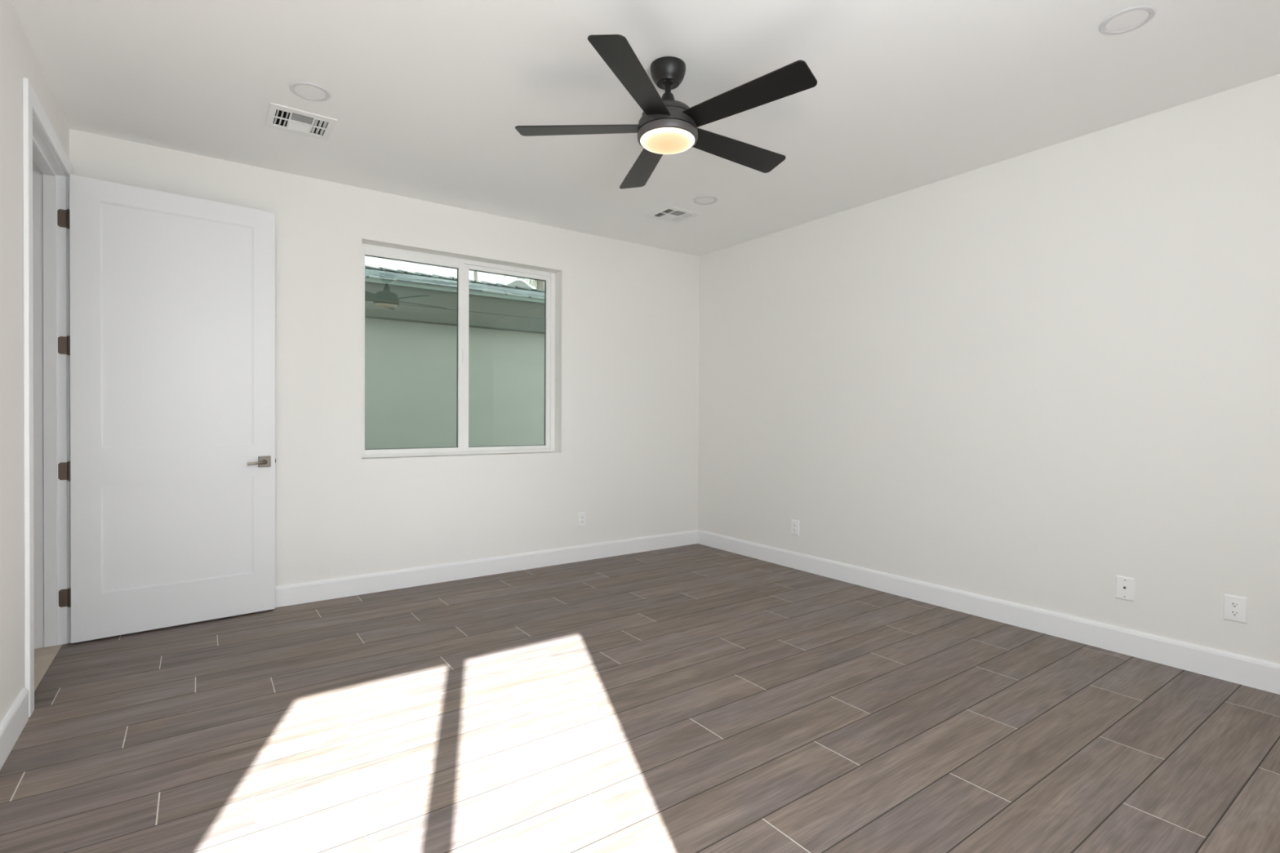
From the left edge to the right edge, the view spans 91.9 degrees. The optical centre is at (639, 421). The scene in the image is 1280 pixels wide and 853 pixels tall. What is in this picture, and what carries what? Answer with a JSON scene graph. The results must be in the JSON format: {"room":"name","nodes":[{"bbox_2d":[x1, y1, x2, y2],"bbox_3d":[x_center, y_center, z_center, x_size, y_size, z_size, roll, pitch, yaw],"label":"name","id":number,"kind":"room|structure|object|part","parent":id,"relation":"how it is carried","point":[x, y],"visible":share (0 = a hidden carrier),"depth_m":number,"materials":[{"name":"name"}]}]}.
{"room":"empty bedroom","nodes":[
{"label":"empty bedroom","id":0,"kind":"room"},
{"bbox_2d":[0,0,69,723],"bbox_3d":[-2.049,-0.183,1.789,0.128,2.743,3.700,0,1,-35],"label":"wall","id":1,"kind":"structure","parent":0,"point":[19,60],"depth_m":2.31,"materials":[{"name":"white paint"}]},
{"bbox_2d":[0,687,28,769],"bbox_3d":[-1.675,1.129,1.390,0.014,0.131,2.591,0,1,-35],"label":"baseboard","id":2,"kind":"structure","parent":1,"relation":"attached to","point":[13,723],"depth_m":2.26,"materials":[{"name":"white"}]},
{"bbox_2d":[22,77,73,717],"bbox_3d":[-2.801,-0.093,2.844,0.163,2.539,1.071,0,1,-35],"label":"door frame","id":3,"kind":"structure","parent":1,"relation":"attached to","point":[46,184],"depth_m":3.19,"materials":[{"name":"white wood"}]},
{"bbox_2d":[57,173,275,643],"bbox_3d":[-2.622,-0.062,3.503,0.990,2.444,0.114,0,1,-40],"label":"door","id":4,"kind":"structure","parent":1,"relation":"in","point":[170,471],"depth_m":3.48,"materials":[{"name":"white paint"}]},
{"bbox_3d":[-2.618,-0.516,3.534,0.699,1.315,0.036,0,1,-40],"label":"panel","id":5,"kind":"part","parent":4,"relation":"part of","materials":[{"name":"white paint"}]},
{"bbox_3d":[-2.624,0.626,3.543,0.699,0.588,0.036,0,1,-40],"label":"panel","id":6,"kind":"part","parent":4,"relation":"part of","materials":[{"name":"white paint"}]},
{"bbox_3d":[-2.305,0.248,3.729,0.110,0.029,0.052,0,1,-40],"label":"lever","id":7,"kind":"part","parent":4,"relation":"part of","materials":[{"name":"silver metal"}]},
{"bbox_2d":[69,128,699,586],"bbox_3d":[-1.285,-0.203,4.722,4.777,2.743,0.190,0,1,-35],"label":"wall","id":8,"kind":"structure","parent":0,"point":[624,455],"depth_m":4.53,"materials":[{"name":"white paint"}]},
{"bbox_2d":[361,243,555,457],"bbox_3d":[-1.334,-0.490,4.724,1.518,1.487,0.086,0,1,-35],"label":"window","id":9,"kind":"structure","parent":8,"relation":"in","point":[463,266],"depth_m":4.72,"materials":[{"name":"white plastic"}]},
{"bbox_3d":[-1.640,-0.485,4.496,0.725,1.435,0.030,0,1,-35],"label":"sliding sash","id":10,"kind":"part","parent":9,"relation":"part of","materials":[{"name":"white plastic"}]},
{"bbox_3d":[-1.058,-0.486,4.941,0.738,1.427,0.036,0,1,-35],"label":"fixed sash","id":11,"kind":"part","parent":9,"relation":"part of","materials":[{"name":"white plastic"}]},
{"bbox_2d":[275,529,697,607],"bbox_3d":[-1.263,1.104,4.627,4.443,0.131,0.014,0,1,-35],"label":"baseboard","id":12,"kind":"structure","parent":8,"relation":"attached to","point":[342,587],"depth_m":4.59,"materials":[{"name":"white wood"}]},
{"bbox_2d":[577,511,586,526],"bbox_3d":[-0.483,0.821,5.183,0.080,0.120,0.009,0,1,-35],"label":"wall outlet","id":13,"kind":"object","parent":8,"relation":"attached to","point":[581,516],"visible":1,"depth_m":5.18,"materials":[{"name":"white plastic"}]},
{"bbox_2d":[0,543,1279,852],"bbox_3d":[-0.904,1.218,1.947,7.000,0.050,4.800,0,1,-35],"label":"floor","id":14,"kind":"structure","parent":0,"point":[696,698],"depth_m":2.39,"materials":[{"name":"grey wood"}]},
{"bbox_2d":[11,0,1279,256],"bbox_3d":[-0.813,-1.560,1.979,7.190,0.020,5.180,0,1,-35],"label":"ceiling","id":15,"kind":"structure","parent":0,"point":[428,100],"depth_m":2.84,"materials":[{"name":"white paint"}]},
{"bbox_2d":[265,102,337,141],"bbox_3d":[-1.775,-1.674,3.236,0.298,0.230,0.298,0,1,-35],"label":"ceiling vent","id":16,"kind":"object","parent":15,"relation":"in","point":[279,117],"visible":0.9,"depth_m":3.25,"materials":[{"name":"white metal"}]},
{"bbox_2d":[289,81,330,101],"bbox_3d":[-1.557,-1.557,2.925,0.172,0.007,0.172,0,1,-35],"label":"recessed light","id":17,"kind":"object","parent":15,"relation":"in","point":[305,90],"visible":1,"depth_m":2.92,"materials":[{"name":"white plastic"}]},
{"bbox_2d":[294,84,326,98],"bbox_3d":[-1.557,-1.558,2.925,0.131,0.005,0.131,0,1,-35],"label":"diffuser","id":18,"kind":"object","parent":17,"relation":"attached to","point":[305,91],"depth_m":2.92,"materials":[{"name":"white plastic"}]},
{"bbox_2d":[515,34,817,188],"bbox_3d":[0.157,-1.375,2.709,1.243,0.350,1.284,0,1,-35],"label":"ceiling fan","id":19,"kind":"object","parent":15,"relation":"hanging from","point":[666,125],"visible":1,"depth_m":2.59,"materials":[{"name":"black metal"}]},
{"bbox_3d":[-0.252,-1.280,2.715,0.575,0.030,0.143,0,0,3],"label":"blade","id":20,"kind":"part","parent":19,"relation":"part of","materials":[{"name":"black wood"}]},
{"bbox_3d":[-0.013,-1.290,2.345,0.142,0.051,0.575,0,1,22],"label":"blade","id":21,"kind":"part","parent":19,"relation":"part of","materials":[{"name":"black wood"}]},
{"bbox_3d":[0.028,-1.266,3.054,0.142,0.050,0.575,0,0,-15],"label":"blade","id":22,"kind":"part","parent":19,"relation":"part of","materials":[{"name":"black wood"}]},
{"bbox_3d":[0.439,-1.266,2.886,0.578,0.048,0.150,0,1,-35],"label":"blade","id":23,"kind":"part","parent":19,"relation":"part of","materials":[{"name":"black wood"}]},
{"bbox_3d":[0.409,-1.284,2.458,0.575,0.047,0.141,1,1,40],"label":"blade","id":24,"kind":"part","parent":19,"relation":"part of","materials":[{"name":"black wood"}]},
{"bbox_2d":[645,205,700,223],"bbox_3d":[0.249,-1.676,4.691,0.298,0.230,0.298,0,1,-35],"label":"ceiling vent","id":25,"kind":"object","parent":15,"relation":"in","point":[669,214],"visible":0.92,"depth_m":4.70,"materials":[{"name":"white metal"}]},
{"bbox_2d":[693,195,717,204],"bbox_3d":[0.461,-1.559,4.365,0.172,0.007,0.172,0,1,-35],"label":"recessed light","id":26,"kind":"object","parent":15,"relation":"in","point":[702,200],"visible":1,"depth_m":4.36,"materials":[{"name":"white plastic"}]},
{"bbox_2d":[696,197,714,203],"bbox_3d":[0.461,-1.560,4.365,0.131,0.005,0.131,0,1,-35],"label":"diffuser","id":27,"kind":"object","parent":26,"relation":"attached to","point":[699,200],"depth_m":4.36,"materials":[{"name":"white plastic"}]},
{"bbox_2d":[1098,4,1155,34],"bbox_3d":[1.867,-1.536,2.372,0.172,0.007,0.172,0,1,-35],"label":"recessed light","id":28,"kind":"object","parent":15,"relation":"in","point":[1129,19],"visible":1,"depth_m":2.36,"materials":[{"name":"white plastic"}]},
{"bbox_2d":[1105,9,1148,31],"bbox_3d":[1.867,-1.537,2.372,0.131,0.005,0.131,0,1,-35],"label":"diffuser","id":29,"kind":"object","parent":28,"relation":"attached to","point":[1126,20],"depth_m":2.37,"materials":[{"name":"white plastic"}]},
{"bbox_2d":[697,73,1279,664],"bbox_3d":[2.086,-0.180,3.944,0.190,2.743,4.990,0,1,-35],"label":"wall","id":30,"kind":"structure","parent":0,"point":[1042,378],"depth_m":3.51,"materials":[{"name":"white paint"}]},
{"bbox_2d":[791,519,799,535],"bbox_3d":[1.242,0.851,4.958,0.009,0.120,0.080,0,1,-35],"label":"wall outlet","id":31,"kind":"object","parent":30,"relation":"attached to","point":[794,523],"visible":1,"depth_m":4.96,"materials":[{"name":"white plastic"}]},
{"bbox_2d":[697,529,1279,694],"bbox_3d":[1.941,1.125,3.973,0.014,0.131,4.800,0,1,-35],"label":"baseboard","id":32,"kind":"structure","parent":30,"relation":"attached to","point":[1256,673],"depth_m":3.50,"materials":[{"name":"white wood"}]},
{"bbox_2d":[1115,575,1134,601],"bbox_3d":[2.499,0.862,3.190,0.014,0.120,0.081,0,1,-35],"label":"cable wall plate","id":33,"kind":"object","parent":30,"relation":"attached to","point":[1125,586],"visible":1,"depth_m":3.19,"materials":[{"name":"white plastic"}]},
{"bbox_2d":[1222,593,1247,624],"bbox_3d":[2.743,0.865,2.852,0.009,0.120,0.082,0,1,-35],"label":"wall outlet","id":34,"kind":"object","parent":30,"relation":"attached to","point":[1234,607],"visible":1,"depth_m":2.85,"materials":[{"name":"white plastic"}]},
{"bbox_2d":[1230,601,1239,608],"bbox_3d":[2.741,0.845,2.850,0.004,0.028,0.033,0,1,-35],"label":"receptacle","id":35,"kind":"object","parent":34,"relation":"attached to","point":[1233,604],"depth_m":2.85,"materials":[{"name":"white plastic"}]},
{"bbox_2d":[1230,609,1239,617],"bbox_3d":[2.741,0.884,2.851,0.004,0.028,0.033,0,1,-35],"label":"receptacle","id":36,"kind":"object","parent":34,"relation":"attached to","point":[1233,613],"depth_m":2.85,"materials":[{"name":"white plastic"}]},
{"label":"outside","id":37,"kind":"structure","parent":0,"visible":0},
{"bbox_3d":[-2.349,1.320,10.005,60.000,0.200,70.000,0,1,-35],"label":"ground","id":38,"kind":"structure","parent":37,"visible":0},
{"bbox_2d":[364,265,544,448],"bbox_3d":[-2.210,-0.403,8.335,16.290,3.273,1.750,0,1,-35],"label":"neighbouring house","id":39,"kind":"structure","parent":38,"relation":"on","point":[411,318],"depth_m":7.41,"materials":[{"name":"green paint"}]},
{"bbox_2d":[473,271,477,280],"bbox_3d":[-4.952,-2.133,19.162,0.503,6.529,0.120,0,1,-35],"label":"bare tree","id":40,"kind":"object","parent":38,"relation":"on","point":[474,272],"visible":0.04,"depth_m":19.02,"materials":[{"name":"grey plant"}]},
{"bbox_2d":[489,280,506,284],"bbox_3d":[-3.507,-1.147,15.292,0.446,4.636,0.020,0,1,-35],"label":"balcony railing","id":41,"kind":"object","parent":38,"relation":"on","point":[494,281],"visible":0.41,"depth_m":15.26,"materials":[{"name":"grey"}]},
{"bbox_2d":[504,278,535,288],"bbox_3d":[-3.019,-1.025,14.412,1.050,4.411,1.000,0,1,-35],"label":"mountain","id":42,"kind":"structure","parent":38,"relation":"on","point":[519,282],"depth_m":14.17,"materials":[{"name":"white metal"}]},
{"bbox_2d":[503,275,542,289],"bbox_3d":[-3.855,-2.693,23.702,2.542,7.584,2.581,0,0,15],"label":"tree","id":43,"kind":"object","parent":38,"relation":"on","point":[539,283],"visible":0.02,"depth_m":23.52,"materials":[{"name":"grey plant"}]},
{"bbox_2d":[542,280,544,289],"bbox_3d":[-2.982,-2.388,19.336,0.310,7.054,0.284,0,1,-35],"label":"palm tree","id":44,"kind":"object","parent":38,"relation":"on","point":[543,282],"visible":0.02,"depth_m":19.25,"materials":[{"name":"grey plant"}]}
]}

